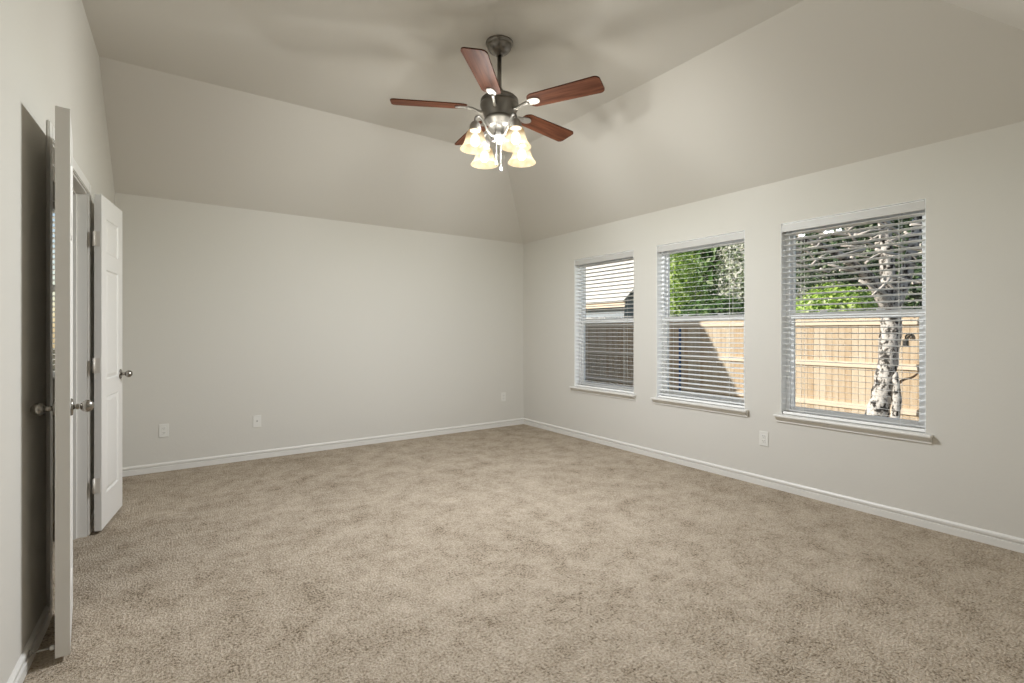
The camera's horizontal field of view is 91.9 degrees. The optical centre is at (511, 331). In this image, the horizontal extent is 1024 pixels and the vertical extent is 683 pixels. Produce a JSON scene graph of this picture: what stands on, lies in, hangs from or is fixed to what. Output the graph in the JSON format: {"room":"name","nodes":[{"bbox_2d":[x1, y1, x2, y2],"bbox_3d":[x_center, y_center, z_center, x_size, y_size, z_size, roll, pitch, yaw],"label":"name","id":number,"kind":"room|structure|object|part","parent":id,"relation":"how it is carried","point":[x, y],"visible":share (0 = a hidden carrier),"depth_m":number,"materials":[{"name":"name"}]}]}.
{"room":"empty bedroom","nodes":[
{"label":"empty bedroom","id":0,"kind":"room"},
{"bbox_2d":[53,181,54,485],"bbox_3d":[-3.309,-0.064,1.703,2.320,2.600,4.380,0,0,-35],"label":"wall","id":1,"kind":"structure","parent":0,"point":[53,181],"depth_m":3.97,"materials":[{"name":"grey paint"}]},
{"bbox_2d":[53,201,54,378],"bbox_3d":[-3.993,-0.335,3.793,0.882,1.430,0.063,0,0,-35],"label":"window blind","id":2,"kind":"object","parent":1,"relation":"attached to","point":[53,201],"visible":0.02,"depth_m":4.00,"materials":[{"name":"grey"}]},
{"bbox_2d":[0,0,114,682],"bbox_3d":[-1.937,-0.329,1.941,0.110,3.130,5.364,0,0,-34],"label":"wall","id":3,"kind":"structure","parent":0,"point":[49,57],"depth_m":1.86,"materials":[{"name":"grey paint"}]},
{"bbox_2d":[28,645,54,656],"bbox_3d":[-1.741,1.181,1.834,0.069,0.024,0.024,0,0,-35],"label":"door stop","id":4,"kind":"object","parent":3,"relation":"attached to","point":[52,647],"visible":1,"depth_m":1.83,"materials":[{"name":"silver metal"}]},
{"bbox_3d":[-1.743,1.181,1.832,0.052,0.008,0.008,0,0,-35],"label":"rod","id":5,"kind":"part","parent":4,"relation":"part of","materials":[{"name":"silver metal"}]},
{"bbox_2d":[7,511,93,682],"bbox_3d":[-1.913,1.197,2.018,0.015,0.078,5.222,0,0,-34],"label":"baseboard","id":6,"kind":"structure","parent":3,"relation":"attached to","point":[19,673],"depth_m":1.86,"materials":[{"name":"white"}]},
{"bbox_2d":[30,106,93,658],"bbox_3d":[-1.826,0.188,2.021,0.183,2.051,0.452,0,0,-41],"label":"door","id":7,"kind":"structure","parent":3,"relation":"in","point":[63,406],"depth_m":1.85,"materials":[{"name":"white paint"}]},
{"bbox_3d":[-1.763,0.291,1.859,0.068,0.049,0.049,0,0,-41],"label":"knob","id":8,"kind":"part","parent":7,"relation":"part of","materials":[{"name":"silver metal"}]},
{"bbox_3d":[-1.821,0.188,2.015,0.042,2.051,0.438,0,0,-41],"label":"panel","id":9,"kind":"part","parent":7,"relation":"part of","materials":[{"name":"white paint"}]},
{"bbox_3d":[-1.675,0.291,1.934,0.068,0.049,0.049,0,0,-41],"label":"knob","id":10,"kind":"part","parent":7,"relation":"part of","materials":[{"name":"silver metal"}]},
{"bbox_2d":[46,120,90,619],"bbox_3d":[-2.332,0.168,2.537,0.134,2.137,1.135,0,0,-34],"label":"door frame","id":11,"kind":"structure","parent":3,"relation":"attached to","point":[81,185],"depth_m":2.96,"materials":[{"name":"white wood"}]},
{"bbox_2d":[92,194,132,530],"bbox_3d":[-2.624,0.188,3.223,0.176,2.051,0.501,0,0,-26],"label":"door","id":12,"kind":"structure","parent":3,"relation":"in","point":[107,233],"depth_m":3.13,"materials":[{"name":"white paint"}]},
{"bbox_3d":[-2.627,0.188,3.229,0.035,2.051,0.487,0,0,-26],"label":"panel","id":13,"kind":"part","parent":12,"relation":"part of","materials":[{"name":"white paint"}]},
{"bbox_3d":[-2.659,0.291,3.416,0.068,0.049,0.049,0,0,-26],"label":"knob","id":14,"kind":"part","parent":12,"relation":"part of","materials":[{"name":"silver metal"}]},
{"bbox_2d":[115,193,523,466],"bbox_3d":[-1.736,0.029,5.398,4.530,2.413,0.120,0,0,-35],"label":"wall","id":15,"kind":"structure","parent":0,"point":[323,330],"depth_m":5.04,"materials":[{"name":"grey paint"}]},
{"bbox_2d":[159,424,168,437],"bbox_3d":[-3.081,0.876,4.381,0.072,0.116,0.008,0,0,-35],"label":"wall outlet","id":16,"kind":"object","parent":15,"relation":"attached to","point":[163,428],"visible":1,"depth_m":4.38,"materials":[{"name":"white plastic"}]},
{"bbox_2d":[253,415,260,427],"bbox_3d":[-2.472,0.871,4.802,0.072,0.116,0.014,0,0,-35],"label":"wall outlet","id":17,"kind":"object","parent":15,"relation":"attached to","point":[257,418],"visible":1,"depth_m":4.80,"materials":[{"name":"white plastic"}]},
{"bbox_2d":[122,418,523,476],"bbox_3d":[-1.603,1.197,5.408,4.300,0.078,0.015,0,0,-35],"label":"baseboard","id":18,"kind":"structure","parent":15,"relation":"attached to","point":[237,457],"depth_m":5.03,"materials":[{"name":"white"}]},
{"bbox_2d":[501,392,505,401],"bbox_3d":[-0.112,0.851,6.452,0.072,0.116,0.008,0,0,-35],"label":"wall outlet","id":19,"kind":"object","parent":15,"relation":"attached to","point":[503,394],"visible":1,"depth_m":6.45,"materials":[{"name":"white plastic"}]},
{"bbox_2d":[23,424,1023,682],"bbox_3d":[-0.539,1.296,1.813,6.990,0.120,7.390,0,0,-35],"label":"floor","id":20,"kind":"structure","parent":0,"point":[521,553],"depth_m":2.47,"materials":[{"name":"beige carpet"}]},
{"bbox_2d":[82,0,1023,243],"bbox_3d":[-0.175,-1.557,3.231,4.650,0.913,5.420,0,0,-35],"label":"ceiling","id":21,"kind":"structure","parent":0,"point":[276,106],"depth_m":3.59,"materials":[{"name":"grey paint"}]},
{"bbox_2d":[390,35,604,171],"bbox_3d":[-0.076,-1.458,3.283,1.339,0.872,1.338,0,0,-35],"label":"ceiling fan","id":22,"kind":"object","parent":21,"relation":"hanging from","point":[499,107],"visible":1,"depth_m":3.15,"materials":[{"name":"brown wood"}]},
{"bbox_3d":[-0.532,-1.464,3.184,0.485,0.039,0.146,0,0,-8],"label":"blade","id":23,"kind":"part","parent":22,"relation":"part of","materials":[{"name":"brown wood"}]},
{"bbox_3d":[-0.281,-1.464,3.655,0.146,0.039,0.485,0,0,-26],"label":"blade","id":24,"kind":"part","parent":22,"relation":"part of","materials":[{"name":"brown wood"}]},
{"bbox_2d":[469,121,480,128],"bbox_3d":[-0.232,-1.296,3.121,0.074,0.059,0.074,0,0,-35],"label":"socket","id":25,"kind":"object","parent":22,"relation":"attached to","point":[474,124],"depth_m":3.09,"materials":[{"name":"silver metal"}]},
{"bbox_3d":[-0.232,-1.211,3.121,0.191,0.122,0.191,0,0,-35],"label":"lamp shade","id":26,"kind":"part","parent":22,"relation":"part of","materials":[{"name":"white glass"}]},
{"bbox_3d":[-0.161,-1.464,2.800,0.146,0.039,0.485,0,0,10],"label":"blade","id":27,"kind":"part","parent":22,"relation":"part of","materials":[{"name":"brown wood"}]},
{"bbox_3d":[-0.170,-1.318,3.174,0.177,0.106,0.015,0,0,-40],"label":"light arm","id":28,"kind":"part","parent":22,"relation":"part of","materials":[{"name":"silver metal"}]},
{"bbox_2d":[479,139,489,145],"bbox_3d":[-0.189,-1.296,3.410,0.074,0.059,0.074,0,0,-35],"label":"socket","id":29,"kind":"object","parent":22,"relation":"attached to","point":[485,143],"depth_m":3.38,"materials":[{"name":"silver metal"}]},
{"bbox_3d":[-0.189,-1.211,3.410,0.192,0.122,0.192,0,0,-35],"label":"lamp shade","id":30,"kind":"part","parent":22,"relation":"part of","materials":[{"name":"white glass"}]},
{"bbox_3d":[-0.144,-1.318,3.342,0.015,0.106,0.177,0,0,-33],"label":"light arm","id":31,"kind":"part","parent":22,"relation":"part of","materials":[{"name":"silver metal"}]},
{"bbox_3d":[-0.100,-1.232,3.185,0.003,0.270,0.003,0,0,-35],"label":"pull chain","id":32,"kind":"part","parent":22,"relation":"part of","materials":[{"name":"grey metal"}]},
{"bbox_3d":[-0.021,-1.318,3.151,0.015,0.106,0.177,0,0,-33],"label":"light arm","id":33,"kind":"part","parent":22,"relation":"part of","materials":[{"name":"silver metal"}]},
{"bbox_2d":[510,118,521,126],"bbox_3d":[0.024,-1.296,3.083,0.074,0.059,0.074,0,0,-35],"label":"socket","id":34,"kind":"object","parent":22,"relation":"attached to","point":[515,122],"depth_m":3.05,"materials":[{"name":"silver metal"}]},
{"bbox_3d":[0.024,-1.211,3.083,0.192,0.122,0.192,0,0,-35],"label":"lamp shade","id":35,"kind":"part","parent":22,"relation":"part of","materials":[{"name":"white glass"}]},
{"bbox_2d":[516,138,526,144],"bbox_3d":[0.067,-1.296,3.372,0.074,0.059,0.074,0,0,-35],"label":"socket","id":36,"kind":"object","parent":22,"relation":"attached to","point":[519,142],"depth_m":3.34,"materials":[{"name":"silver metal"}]},
{"bbox_3d":[0.067,-1.211,3.372,0.191,0.122,0.191,0,0,-35],"label":"lamp shade","id":37,"kind":"part","parent":22,"relation":"part of","materials":[{"name":"white glass"}]},
{"bbox_3d":[0.244,-1.464,3.562,0.485,0.039,0.146,0,0,-44],"label":"blade","id":38,"kind":"part","parent":22,"relation":"part of","materials":[{"name":"brown wood"}]},
{"bbox_3d":[0.318,-1.464,3.034,0.485,0.039,0.146,0,0,28],"label":"blade","id":39,"kind":"part","parent":22,"relation":"part of","materials":[{"name":"brown wood"}]},
{"bbox_2d":[524,121,1023,538],"bbox_3d":[1.743,0.029,4.502,0.150,2.413,5.590,0,0,-35],"label":"wall","id":40,"kind":"structure","parent":0,"point":[971,473],"depth_m":3.45,"materials":[{"name":"grey paint"}]},
{"bbox_2d":[569,250,635,400],"bbox_3d":[1.030,-0.069,5.475,0.195,1.547,0.976,0,0,-35],"label":"window","id":41,"kind":"structure","parent":40,"relation":"in","point":[580,347],"depth_m":5.82,"materials":[{"name":"white plastic"}]},
{"bbox_3d":[1.006,0.653,5.458,0.135,0.018,0.976,0,0,-35],"label":"sill","id":42,"kind":"part","parent":41,"relation":"part of","materials":[{"name":"white"}]},
{"bbox_2d":[575,250,633,393],"bbox_3d":[1.020,-0.099,5.468,0.063,1.477,0.892,0,0,-35],"label":"window blind","id":43,"kind":"object","parent":41,"relation":"attached to","point":[627,254],"visible":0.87,"depth_m":5.41,"materials":[{"name":"grey plastic"}]},
{"bbox_3d":[1.024,0.631,5.471,0.050,0.018,0.884,0,0,-35],"label":"rail","id":44,"kind":"part","parent":43,"relation":"part of","materials":[{"name":"white plastic"}]},
{"bbox_3d":[1.024,-0.084,5.471,0.054,1.415,0.614,0,0,-35],"label":"ladder cord","id":45,"kind":"part","parent":43,"relation":"part of","materials":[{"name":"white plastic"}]},
{"bbox_3d":[1.081,-0.098,5.511,0.070,1.487,0.900,0,0,-35],"label":"frame","id":46,"kind":"part","parent":41,"relation":"part of","materials":[{"name":"white plastic"}]},
{"bbox_3d":[1.071,0.235,5.503,0.026,0.765,0.832,0,0,-35],"label":"sash","id":47,"kind":"part","parent":41,"relation":"part of","materials":[{"name":"white plastic"}]},
{"bbox_3d":[1.092,-0.451,5.518,0.026,0.712,0.832,0,0,-35],"label":"sash","id":48,"kind":"part","parent":41,"relation":"part of","materials":[{"name":"white plastic"}]},
{"bbox_2d":[650,230,748,416],"bbox_3d":[1.710,-0.069,4.500,0.195,1.547,0.976,0,0,-35],"label":"window","id":49,"kind":"structure","parent":40,"relation":"in","point":[743,412],"depth_m":4.75,"materials":[{"name":"white plastic"}]},
{"bbox_3d":[1.686,0.653,4.483,0.135,0.018,0.976,0,0,-35],"label":"sill","id":50,"kind":"part","parent":49,"relation":"part of","materials":[{"name":"white"}]},
{"bbox_2d":[657,231,743,407],"bbox_3d":[1.701,-0.099,4.493,0.063,1.477,0.892,0,0,-35],"label":"window blind","id":51,"kind":"object","parent":49,"relation":"attached to","point":[738,235],"visible":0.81,"depth_m":4.44,"materials":[{"name":"grey plastic"}]},
{"bbox_3d":[1.704,0.631,4.496,0.050,0.018,0.884,0,0,-35],"label":"rail","id":52,"kind":"part","parent":51,"relation":"part of","materials":[{"name":"white plastic"}]},
{"bbox_3d":[1.704,-0.084,4.496,0.054,1.415,0.614,0,0,-35],"label":"ladder cord","id":53,"kind":"part","parent":51,"relation":"part of","materials":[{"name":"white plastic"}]},
{"bbox_3d":[1.762,-0.098,4.536,0.070,1.487,0.900,0,0,-35],"label":"frame","id":54,"kind":"part","parent":49,"relation":"part of","materials":[{"name":"white plastic"}]},
{"bbox_3d":[1.751,0.235,4.528,0.026,0.765,0.832,0,0,-35],"label":"sash","id":55,"kind":"part","parent":49,"relation":"part of","materials":[{"name":"white plastic"}]},
{"bbox_3d":[1.772,-0.451,4.543,0.026,0.712,0.832,0,0,-35],"label":"sash","id":56,"kind":"part","parent":49,"relation":"part of","materials":[{"name":"white plastic"}]},
{"bbox_2d":[759,431,767,446],"bbox_3d":[2.018,0.858,3.969,0.008,0.116,0.072,0,0,-35],"label":"wall outlet","id":57,"kind":"object","parent":40,"relation":"attached to","point":[763,436],"visible":1,"depth_m":3.97,"materials":[{"name":"white plastic"}]},
{"bbox_2d":[523,418,1023,552],"bbox_3d":[1.649,1.197,4.492,0.015,0.078,5.240,0,0,-35],"label":"baseboard","id":58,"kind":"structure","parent":40,"relation":"attached to","point":[1013,543],"depth_m":3.60,"materials":[{"name":"white"}]},
{"bbox_2d":[773,198,932,443],"bbox_3d":[2.394,-0.069,3.521,0.195,1.547,0.976,0,0,-35],"label":"window","id":59,"kind":"structure","parent":40,"relation":"in","point":[900,434],"depth_m":3.58,"materials":[{"name":"white plastic"}]},
{"bbox_3d":[2.369,0.653,3.503,0.135,0.018,0.976,0,0,-35],"label":"sill","id":60,"kind":"part","parent":59,"relation":"part of","materials":[{"name":"white"}]},
{"bbox_2d":[782,200,924,431],"bbox_3d":[2.384,-0.099,3.514,0.063,1.477,0.892,0,0,-35],"label":"window blind","id":61,"kind":"object","parent":59,"relation":"attached to","point":[916,205],"visible":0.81,"depth_m":3.46,"materials":[{"name":"grey plastic"}]},
{"bbox_3d":[2.388,-0.084,3.516,0.054,1.415,0.614,0,0,-35],"label":"ladder cord","id":62,"kind":"part","parent":61,"relation":"part of","materials":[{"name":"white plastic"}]},
{"bbox_3d":[2.388,0.631,3.516,0.050,0.018,0.884,0,0,-35],"label":"rail","id":63,"kind":"part","parent":61,"relation":"part of","materials":[{"name":"white plastic"}]},
{"bbox_3d":[2.434,0.235,3.549,0.026,0.765,0.832,0,0,-35],"label":"sash","id":64,"kind":"part","parent":59,"relation":"part of","materials":[{"name":"white plastic"}]},
{"bbox_3d":[2.456,-0.451,3.564,0.026,0.712,0.832,0,0,-35],"label":"sash","id":65,"kind":"part","parent":59,"relation":"part of","materials":[{"name":"white plastic"}]},
{"label":"outside","id":66,"kind":"structure","parent":0,"visible":0},
{"bbox_2d":[53,349,54,370],"bbox_3d":[-1.429,1.666,28.266,110.000,0.200,72.000,0,0,-35],"label":"ground","id":67,"kind":"structure","parent":66,"point":[53,349],"depth_m":26.82,"materials":[{"name":"grey"}]},
{"bbox_2d":[586,256,706,318],"bbox_3d":[4.312,-1.793,32.271,9.000,6.717,16.000,0,0,-35],"label":"house","id":68,"kind":"structure","parent":67,"relation":"on","point":[590,313],"depth_m":25.08,"materials":[{"name":"grey"}]},
{"bbox_2d":[679,329,680,392],"bbox_3d":[3.598,0.741,10.600,0.040,1.650,0.044,0,0,-35],"label":"post","id":69,"kind":"object","parent":67,"relation":"on","point":[679,329],"visible":0.56,"depth_m":10.58,"materials":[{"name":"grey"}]},
{"bbox_2d":[670,251,710,315],"bbox_3d":[4.606,-0.734,13.747,2.369,4.608,1.908,0,0,-35],"label":"leafy shrub","id":70,"kind":"object","parent":67,"relation":"on","point":[673,274],"visible":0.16,"depth_m":13.16,"materials":[{"name":"green plant"}]},
{"bbox_2d":[676,295,743,315],"bbox_3d":[4.668,0.356,11.554,1.334,2.434,1.842,0,0,-35],"label":"leafy shrub","id":71,"kind":"object","parent":67,"relation":"on","point":[735,306],"visible":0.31,"depth_m":11.18,"materials":[{"name":"green plant"}]},
{"bbox_2d":[710,243,743,309],"bbox_3d":[6.273,-0.882,13.111,2.466,4.903,2.163,0,0,-35],"label":"leafy shrub","id":72,"kind":"object","parent":67,"relation":"on","point":[735,275],"visible":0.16,"depth_m":12.67,"materials":[{"name":"grey plant"}]},
{"bbox_2d":[676,244,800,298],"bbox_3d":[8.824,-2.601,20.044,4.801,8.335,4.614,0,0,-8],"label":"shade tree","id":73,"kind":"object","parent":67,"relation":"on","point":[714,257],"visible":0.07,"depth_m":18.61,"materials":[{"name":"green plant"}]},
{"bbox_2d":[586,317,918,420],"bbox_3d":[2.001,0.640,13.621,0.151,1.852,24.052,0,0,-35],"label":"fence","id":74,"kind":"object","parent":67,"relation":"on","point":[736,327],"visible":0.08,"depth_m":8.92,"materials":[{"name":"brown wood"}]},
{"bbox_3d":[1.972,-0.154,13.568,0.040,0.090,24.000,0,0,-35],"label":"rail","id":75,"kind":"part","parent":74,"relation":"part of","materials":[{"name":"beige wood"}]},
{"bbox_3d":[1.972,0.546,13.568,0.040,0.090,24.000,0,0,-35],"label":"rail","id":76,"kind":"part","parent":74,"relation":"part of","materials":[{"name":"beige wood"}]},
{"bbox_3d":[1.972,1.236,13.568,0.040,0.090,24.000,0,0,-35],"label":"rail","id":77,"kind":"part","parent":74,"relation":"part of","materials":[{"name":"beige wood"}]},
{"bbox_2d":[796,233,846,302],"bbox_3d":[14.431,-4.031,23.437,5.403,11.195,5.082,0,0,-35],"label":"shade tree","id":78,"kind":"object","parent":67,"relation":"on","point":[801,286],"visible":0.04,"depth_m":22.98,"materials":[{"name":"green plant"}]},
{"bbox_2d":[741,216,921,418],"bbox_3d":[5.000,-0.458,7.152,3.574,4.222,1.291,0,0,-2],"label":"tree","id":79,"kind":"object","parent":67,"relation":"on","point":[882,392],"visible":0.4,"depth_m":7.29,"materials":[{"name":"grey plant"}]},
{"bbox_2d":[796,281,878,312],"bbox_3d":[6.835,0.248,10.820,1.990,2.647,2.382,0,0,-13],"label":"leafy shrub","id":80,"kind":"object","parent":67,"relation":"on","point":[847,288],"visible":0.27,"depth_m":10.04,"materials":[{"name":"green plant"}]},
{"bbox_2d":[796,220,904,294],"bbox_3d":[10.112,-1.428,14.556,3.855,5.990,3.024,0,0,23],"label":"shade tree","id":81,"kind":"object","parent":67,"relation":"on","point":[847,276],"visible":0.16,"depth_m":14.38,"materials":[{"name":"green plant"}]},
{"bbox_2d":[797,218,913,297],"bbox_3d":[27.036,-4.611,37.519,14.713,12.417,11.602,0,0,-35],"label":"shade tree","id":82,"kind":"object","parent":67,"relation":"on","point":[905,218],"visible":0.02,"depth_m":35.79,"materials":[{"name":"green plant"}]},
{"bbox_2d":[855,217,921,309],"bbox_3d":[9.821,-0.935,11.683,2.777,5.008,2.964,0,0,-35],"label":"shade tree","id":83,"kind":"object","parent":67,"relation":"on","point":[919,257],"visible":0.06,"depth_m":11.69,"materials":[{"name":"green plant"}]}
]}

